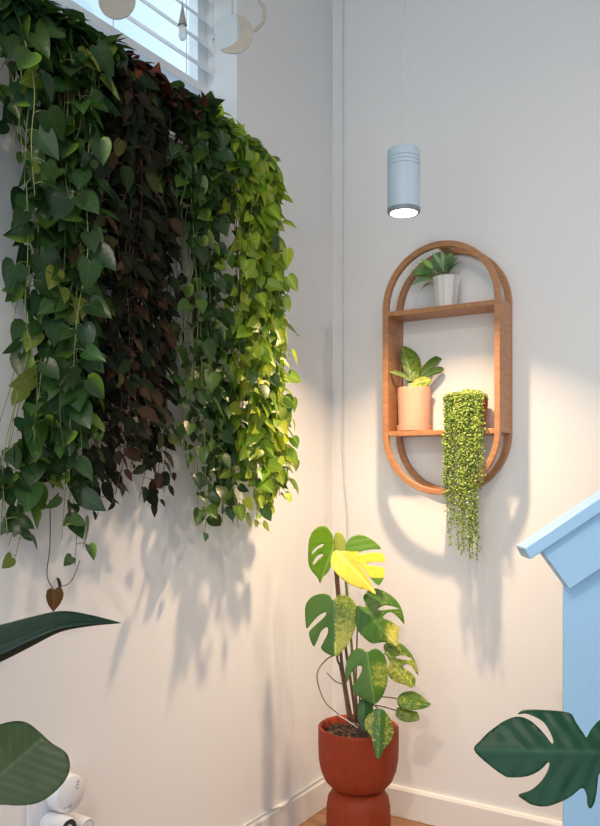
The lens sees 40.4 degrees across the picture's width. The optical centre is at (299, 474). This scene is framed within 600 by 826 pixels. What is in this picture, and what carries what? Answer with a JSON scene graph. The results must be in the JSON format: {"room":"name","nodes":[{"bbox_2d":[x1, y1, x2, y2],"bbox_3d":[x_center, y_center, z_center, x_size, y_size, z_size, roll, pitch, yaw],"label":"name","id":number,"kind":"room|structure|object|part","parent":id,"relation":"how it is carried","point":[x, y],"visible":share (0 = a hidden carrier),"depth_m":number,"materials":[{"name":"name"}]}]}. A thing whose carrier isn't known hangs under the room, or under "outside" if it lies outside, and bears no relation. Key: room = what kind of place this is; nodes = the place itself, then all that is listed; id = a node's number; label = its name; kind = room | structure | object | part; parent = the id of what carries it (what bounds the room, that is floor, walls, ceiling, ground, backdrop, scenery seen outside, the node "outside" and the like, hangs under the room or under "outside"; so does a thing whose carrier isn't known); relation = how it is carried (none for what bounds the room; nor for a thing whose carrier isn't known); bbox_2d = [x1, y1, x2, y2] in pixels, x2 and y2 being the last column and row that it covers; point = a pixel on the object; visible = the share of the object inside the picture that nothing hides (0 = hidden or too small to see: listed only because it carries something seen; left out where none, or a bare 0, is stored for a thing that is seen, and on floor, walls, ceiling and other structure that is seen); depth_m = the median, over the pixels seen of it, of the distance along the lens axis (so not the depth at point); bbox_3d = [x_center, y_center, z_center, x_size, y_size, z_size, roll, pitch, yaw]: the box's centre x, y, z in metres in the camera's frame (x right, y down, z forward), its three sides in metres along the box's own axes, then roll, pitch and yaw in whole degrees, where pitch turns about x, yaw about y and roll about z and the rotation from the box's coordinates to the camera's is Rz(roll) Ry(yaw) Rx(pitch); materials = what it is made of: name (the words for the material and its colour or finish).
{"room":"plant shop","nodes":[
{"label":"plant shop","id":0,"kind":"room"},
{"bbox_2d":[0,0,332,825],"bbox_3d":[-1.019,-0.300,1.345,0.160,3.000,4.360,0,0,32],"label":"wall","id":1,"kind":"structure","parent":0,"point":[204,705],"depth_m":2.40,"materials":[{"name":"white paint"}]},
{"bbox_2d":[27,799,65,825],"bbox_3d":[-0.584,0.800,1.881,0.008,0.140,0.110,0,0,32],"label":"wall outlet","id":2,"kind":"object","parent":1,"relation":"attached to","point":[35,812],"visible":0.37,"depth_m":1.85,"materials":[{"name":"white plastic"}]},
{"bbox_2d":[42,801,51,814],"bbox_3d":[-0.581,0.764,1.879,0.002,0.028,0.036,0,0,32],"label":"socket","id":3,"kind":"object","parent":2,"relation":"attached to","point":[45,808],"depth_m":1.87,"materials":[{"name":"white plastic"}]},
{"bbox_2d":[39,811,76,825],"bbox_3d":[-0.552,0.800,1.857,0.072,0.052,0.052,0,0,32],"label":"plug","id":4,"kind":"object","parent":2,"relation":"attached to","point":[51,818],"visible":1,"depth_m":1.85,"materials":[{"name":"white plastic"}]},
{"bbox_2d":[46,772,83,813],"bbox_3d":[-0.546,0.738,1.895,0.043,0.088,0.088,0,0,32],"label":"plug","id":5,"kind":"object","parent":2,"relation":"attached to","point":[67,798],"visible":0.83,"depth_m":1.88,"materials":[{"name":"white plastic"}]},
{"bbox_2d":[68,813,93,825],"bbox_3d":[-0.523,0.828,1.929,0.060,0.044,0.044,0,0,32],"label":"plug","id":6,"kind":"object","parent":2,"relation":"attached to","point":[81,820],"visible":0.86,"depth_m":1.92,"materials":[{"name":"white plastic"}]},
{"bbox_2d":[0,47,231,175],"bbox_3d":[-0.411,-0.863,2.047,0.125,0.018,1.035,0,0,32],"label":"shelf","id":7,"kind":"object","parent":1,"relation":"attached to","point":[4,72],"depth_m":1.75,"materials":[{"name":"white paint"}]},
{"bbox_2d":[0,0,147,611],"bbox_3d":[-0.525,-0.383,1.729,0.270,1.388,0.633,0,0,32],"label":"hanging vine plant","id":8,"kind":"object","parent":7,"relation":"on","point":[40,34],"visible":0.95,"depth_m":1.72,"materials":[{"name":"plant"}]},
{"bbox_2d":[67,30,207,519],"bbox_3d":[-0.379,-0.480,1.980,0.230,1.178,0.579,0,0,35],"label":"philodendron","id":9,"kind":"object","parent":7,"relation":"on","point":[142,260],"visible":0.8,"depth_m":1.91,"materials":[{"name":"plant"}]},
{"bbox_2d":[157,80,252,541],"bbox_3d":[-0.266,-0.436,2.189,0.206,1.238,0.458,0,0,32],"label":"philodendron","id":10,"kind":"object","parent":7,"relation":"on","point":[205,193],"visible":0.87,"depth_m":2.17,"materials":[{"name":"plant"}]},
{"bbox_2d":[207,104,300,531],"bbox_3d":[-0.136,-0.447,2.356,0.250,1.226,0.452,0,0,36],"label":"philodendron","id":11,"kind":"object","parent":7,"relation":"on","point":[260,323],"visible":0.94,"depth_m":2.31,"materials":[{"name":"plant"}]},
{"bbox_2d":[52,0,214,96],"bbox_3d":[-0.673,-1.367,1.922,0.054,0.402,1.492,0,0,32],"label":"blind","id":12,"kind":"object","parent":1,"relation":"attached to","point":[173,73],"visible":0.57,"depth_m":2.34,"materials":[{"name":"white plastic"}]},
{"bbox_3d":[-0.336,-1.360,2.416,0.003,0.340,0.002,0,0,32],"label":"ladder cord","id":13,"kind":"part","parent":12,"relation":"part of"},
{"bbox_2d":[189,0,206,86],"bbox_3d":[-0.710,-1.316,1.946,0.037,0.508,1.506,0,0,32],"label":"window","id":14,"kind":"structure","parent":1,"relation":"in","point":[197,51],"depth_m":2.55,"materials":[{"name":"white paint"}]},
{"bbox_2d":[246,777,331,825],"bbox_3d":[-0.987,1.146,1.231,0.016,0.108,4.200,0,0,32],"label":"baseboard","id":15,"kind":"structure","parent":1,"relation":"attached to","point":[313,799],"depth_m":2.79,"materials":[{"name":"white paint"}]},
{"bbox_2d":[243,0,347,825],"bbox_3d":[-0.182,-0.346,2.457,0.060,2.888,1.261,0,0,32],"label":"power cord","id":16,"kind":"object","parent":1,"relation":"attached to","point":[290,798],"visible":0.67,"depth_m":2.98,"materials":[{"name":"white plastic"}]},
{"bbox_2d":[318,714,398,795],"bbox_3d":[0.186,0.897,2.594,0.256,0.200,0.256,0,0,32],"label":"plant pot","id":17,"kind":"object","parent":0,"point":[349,764],"depth_m":2.50,"materials":[{"name":"ceramic"}]},
{"bbox_2d":[299,807,432,825],"bbox_3d":[0.845,1.250,0.177,4.560,0.100,4.360,0,0,32],"label":"floor","id":18,"kind":"structure","parent":0,"point":[319,819],"depth_m":2.82,"materials":[{"name":"brown wood"}]},
{"bbox_2d":[0,611,119,805],"bbox_3d":[-0.526,0.705,1.225,0.448,0.990,0.260,0,0,-29],"label":"plant","id":19,"kind":"object","parent":18,"relation":"on","point":[32,768],"visible":1,"depth_m":1.20,"materials":[{"name":"green plant"}]},
{"bbox_2d":[305,526,430,825],"bbox_3d":[0.183,0.679,2.538,0.332,1.041,0.339,0,0,-39],"label":"monstera","id":20,"kind":"object","parent":18,"relation":"on","point":[358,752],"visible":1,"depth_m":2.49,"materials":[{"name":"plant"}]},
{"bbox_3d":[0.129,0.580,2.557,0.057,0.381,0.023,0,0,-23],"label":"stem","id":21,"kind":"part","parent":20,"relation":"part of","materials":[{"name":"brown plant"}]},
{"bbox_3d":[0.136,0.510,2.580,0.061,0.546,0.042,0,0,32],"label":"stem","id":22,"kind":"part","parent":20,"relation":"part of","materials":[{"name":"brown plant"}]},
{"bbox_3d":[0.149,0.530,2.599,0.069,0.518,0.010,0,0,-1],"label":"stem","id":23,"kind":"part","parent":20,"relation":"part of","materials":[{"name":"brown plant"}]},
{"bbox_2d":[474,709,599,807],"bbox_3d":[0.576,0.800,1.394,0.464,0.800,0.321,0,0,32],"label":"monstera","id":24,"kind":"object","parent":18,"relation":"on","point":[516,747],"visible":1,"depth_m":1.35,"materials":[{"name":"plant"}]},
{"bbox_2d":[517,490,599,825],"bbox_3d":[1.096,0.478,1.939,1.210,1.445,0.322,0,0,0],"label":"playhouse front","id":25,"kind":"object","parent":18,"relation":"on","point":[569,544],"visible":0.96,"depth_m":1.84,"materials":[{"name":"blue wood"}]},
{"bbox_3d":[1.096,0.544,1.846,1.000,1.312,0.012,0,0,0],"label":"panel","id":26,"kind":"part","parent":25,"relation":"part of","materials":[{"name":"blue wood"}]},
{"bbox_2d":[333,0,599,820],"bbox_3d":[2.028,-0.300,1.914,4.400,3.000,0.160,0,0,32],"label":"wall","id":27,"kind":"structure","parent":0,"point":[502,97],"depth_m":2.73,"materials":[{"name":"white paint"}]},
{"bbox_2d":[383,240,511,494],"bbox_3d":[0.486,-0.349,2.710,0.408,0.828,0.127,0,0,32],"label":"wall shelf","id":28,"kind":"object","parent":27,"relation":"attached to","point":[393,321],"visible":0.89,"depth_m":2.68,"materials":[{"name":"brown wood"}]},
{"bbox_3d":[0.321,-0.344,2.813,0.016,0.419,0.087,0,0,32],"label":"panel","id":29,"kind":"part","parent":28,"relation":"part of","materials":[{"name":"brown wood"}]},
{"bbox_2d":[390,346,443,430],"bbox_3d":[0.398,-0.297,2.771,0.166,0.300,0.137,0,0,32],"label":"potted plant","id":30,"kind":"object","parent":28,"relation":"on","point":[414,399],"visible":0.98,"depth_m":2.74,"materials":[{"name":"green plant"}]},
{"bbox_3d":[0.388,-0.225,2.768,0.113,0.142,0.113,0,0,32],"label":"pot","id":31,"kind":"part","parent":30,"relation":"part of","materials":[{"name":"pink ceramic"}]},
{"bbox_2d":[409,250,460,305],"bbox_3d":[0.449,-0.650,2.721,0.169,0.195,0.110,0,0,32],"label":"potted plant","id":32,"kind":"object","parent":28,"relation":"on","point":[446,285],"visible":0.94,"depth_m":2.69,"materials":[{"name":"white ceramic"}]},
{"bbox_3d":[0.486,-0.604,2.708,0.094,0.104,0.089,0,0,32],"label":"pot","id":33,"kind":"part","parent":32,"relation":"part of","materials":[{"name":"white ceramic"}]},
{"bbox_2d":[441,388,488,560],"bbox_3d":[0.544,-0.005,2.647,0.151,0.553,0.144,0,0,25],"label":"potted plant","id":34,"kind":"object","parent":28,"relation":"on","point":[468,408],"visible":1,"depth_m":2.60,"materials":[{"name":"green plant"}]},
{"bbox_3d":[0.557,-0.197,2.659,0.112,0.100,0.112,0,0,32],"label":"pot","id":35,"kind":"part","parent":34,"relation":"part of","materials":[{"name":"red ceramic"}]},
{"bbox_3d":[0.651,-0.344,2.606,0.016,0.419,0.087,0,0,32],"label":"panel","id":36,"kind":"part","parent":28,"relation":"part of","materials":[{"name":"brown wood"}]},
{"bbox_2d":[385,784,561,825],"bbox_3d":[1.988,1.146,1.836,4.384,0.108,0.016,0,0,32],"label":"baseboard","id":37,"kind":"structure","parent":27,"relation":"attached to","point":[421,806],"depth_m":2.76,"materials":[{"name":"white paint"}]},
{"bbox_3d":[0.845,-1.850,0.177,4.560,0.100,4.360,0,0,32],"label":"ceiling","id":38,"kind":"structure","parent":0,"visible":0},
{"bbox_2d":[98,0,135,19],"bbox_3d":[-0.438,-1.445,1.950,0.088,0.710,0.003,0,0,0],"label":"ornament","id":39,"kind":"object","parent":38,"relation":"hanging from","point":[113,9],"visible":1,"depth_m":1.95,"materials":[{"name":"beige wood"}]},
{"bbox_2d":[178,0,186,26],"bbox_3d":[-0.288,-1.434,2.000,0.022,0.732,0.022,0,0,32],"label":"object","id":40,"kind":"object","parent":38,"relation":"hanging from","point":[182,20],"visible":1,"depth_m":2.00,"materials":[{"name":"beige metal"}]},
{"bbox_2d":[221,14,252,53],"bbox_3d":[-0.155,-1.417,2.000,0.079,0.767,0.003,0,0,0],"label":"ornament","id":41,"kind":"object","parent":38,"relation":"hanging from","point":[244,41],"visible":1,"depth_m":2.00,"materials":[{"name":"beige wood"}]},
{"bbox_2d":[253,0,266,32],"bbox_3d":[-0.109,-1.456,2.050,0.050,0.689,0.003,0,0,0],"label":"ornament","id":42,"kind":"object","parent":38,"relation":"hanging from","point":[261,3],"visible":0.91,"depth_m":2.05,"materials":[{"name":"beige wood"}]},
{"bbox_2d":[387,0,419,217],"bbox_3d":[0.297,-1.273,2.332,0.100,1.054,0.100,0,0,32],"label":"pendant lamp","id":43,"kind":"object","parent":38,"relation":"hanging from","point":[403,160],"visible":1,"depth_m":2.30,"materials":[{"name":"blue metal"}]},
{"bbox_2d":[390,209,416,217],"bbox_3d":[0.297,-0.750,2.332,0.077,0.010,0.077,0,0,32],"label":"diffuser","id":44,"kind":"object","parent":43,"relation":"attached to","point":[396,213],"depth_m":2.32,"materials":[{"name":"white plastic"}]},
{"bbox_3d":[0.299,-1.369,2.331,0.010,0.842,0.004,0,0,32],"label":"lamp cord","id":45,"kind":"part","parent":43,"relation":"part of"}
]}

